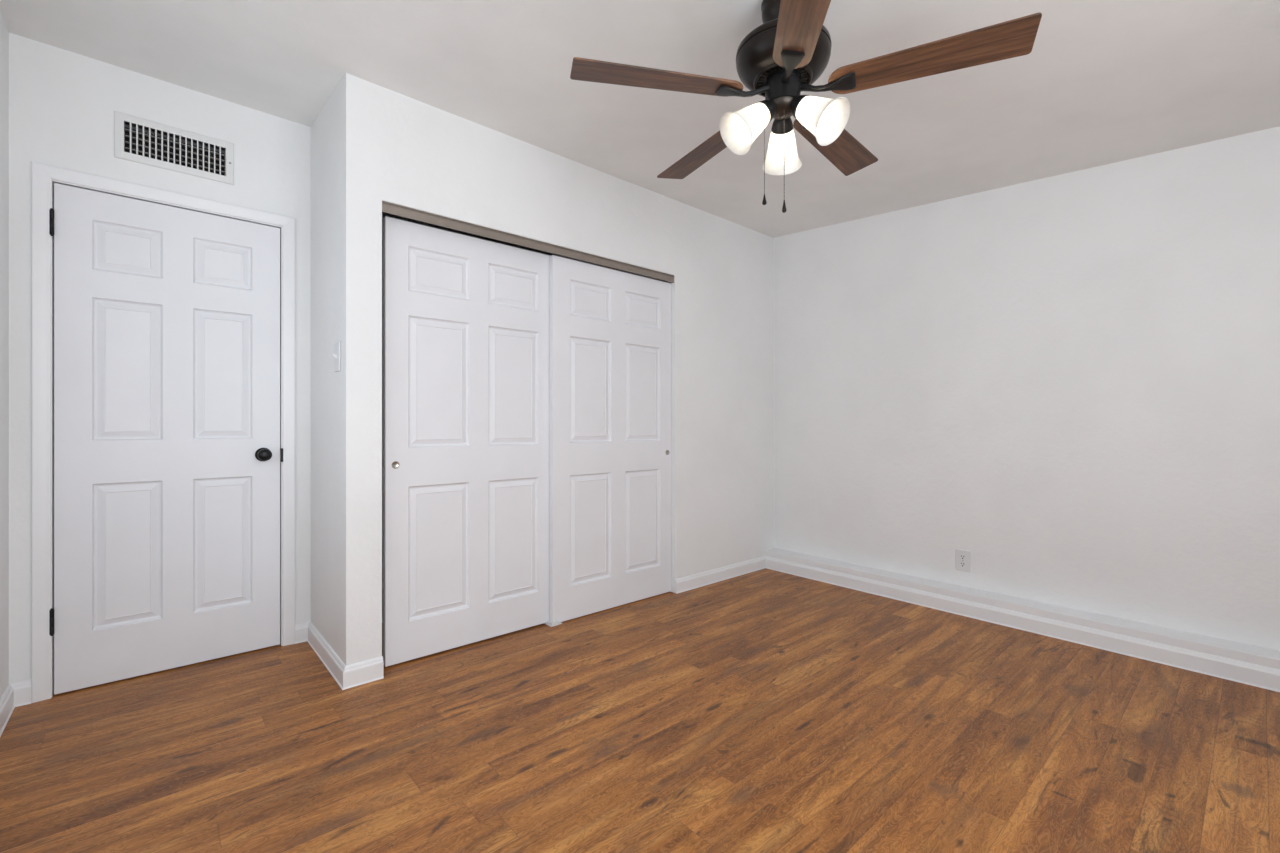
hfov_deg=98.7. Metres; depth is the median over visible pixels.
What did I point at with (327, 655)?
baseboard
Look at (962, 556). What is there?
receptacle
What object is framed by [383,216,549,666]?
door
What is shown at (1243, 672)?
baseboard
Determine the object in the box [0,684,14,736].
baseboard
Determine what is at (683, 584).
baseboard
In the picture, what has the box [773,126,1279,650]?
wall
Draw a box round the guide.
[544,621,561,626]
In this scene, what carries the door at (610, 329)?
hanging from the door track
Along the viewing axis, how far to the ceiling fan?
1.65 m
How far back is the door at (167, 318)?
2.40 m
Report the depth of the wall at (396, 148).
2.95 m
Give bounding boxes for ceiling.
[0,0,1279,237]
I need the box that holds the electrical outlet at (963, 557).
[956,549,970,571]
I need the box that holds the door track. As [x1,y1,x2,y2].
[382,201,673,282]
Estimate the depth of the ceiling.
2.15 m
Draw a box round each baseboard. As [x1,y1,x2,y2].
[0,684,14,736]
[10,680,30,706]
[295,622,309,643]
[307,622,345,689]
[343,656,383,689]
[675,556,764,593]
[765,548,1279,691]
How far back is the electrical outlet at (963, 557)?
3.21 m
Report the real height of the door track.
0.045 m
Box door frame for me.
[31,161,294,702]
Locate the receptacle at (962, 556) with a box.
[960,554,965,559]
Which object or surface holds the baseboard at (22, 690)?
attached to the wall at (63, 103)
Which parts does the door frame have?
strike plate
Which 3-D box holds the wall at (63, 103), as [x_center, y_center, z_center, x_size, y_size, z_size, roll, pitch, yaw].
[-0.962,-0.229,3.477,4.198,2.609,0.130,0,0,-42]
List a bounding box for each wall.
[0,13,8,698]
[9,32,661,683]
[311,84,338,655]
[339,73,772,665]
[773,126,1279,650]
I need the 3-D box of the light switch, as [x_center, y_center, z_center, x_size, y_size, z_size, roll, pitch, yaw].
[-1.303,-0.295,2.349,0.022,0.125,0.080,0,0,-42]
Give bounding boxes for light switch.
[332,341,339,371]
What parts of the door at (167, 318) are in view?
knob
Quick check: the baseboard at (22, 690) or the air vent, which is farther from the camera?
the air vent
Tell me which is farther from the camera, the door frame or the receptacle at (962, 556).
the receptacle at (962, 556)
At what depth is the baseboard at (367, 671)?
2.29 m
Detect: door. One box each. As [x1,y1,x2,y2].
[49,183,279,694]
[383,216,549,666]
[549,255,670,622]
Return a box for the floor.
[0,568,1279,852]
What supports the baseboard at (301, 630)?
attached to the wall at (63, 103)
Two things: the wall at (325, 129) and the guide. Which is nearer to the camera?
the wall at (325, 129)
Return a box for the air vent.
[114,111,233,184]
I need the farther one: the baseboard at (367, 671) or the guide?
the guide
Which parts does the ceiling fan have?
blade, blade, lamp shade, pull chain, pull knob, lamp shade, pull knob, pull chain, blade, lamp shade, blade, blade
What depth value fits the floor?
1.83 m
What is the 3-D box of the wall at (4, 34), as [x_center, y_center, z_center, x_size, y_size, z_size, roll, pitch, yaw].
[-0.983,-0.229,0.414,0.100,2.609,4.424,0,0,-42]
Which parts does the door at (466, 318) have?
finger pull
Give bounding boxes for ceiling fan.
[570,0,1041,212]

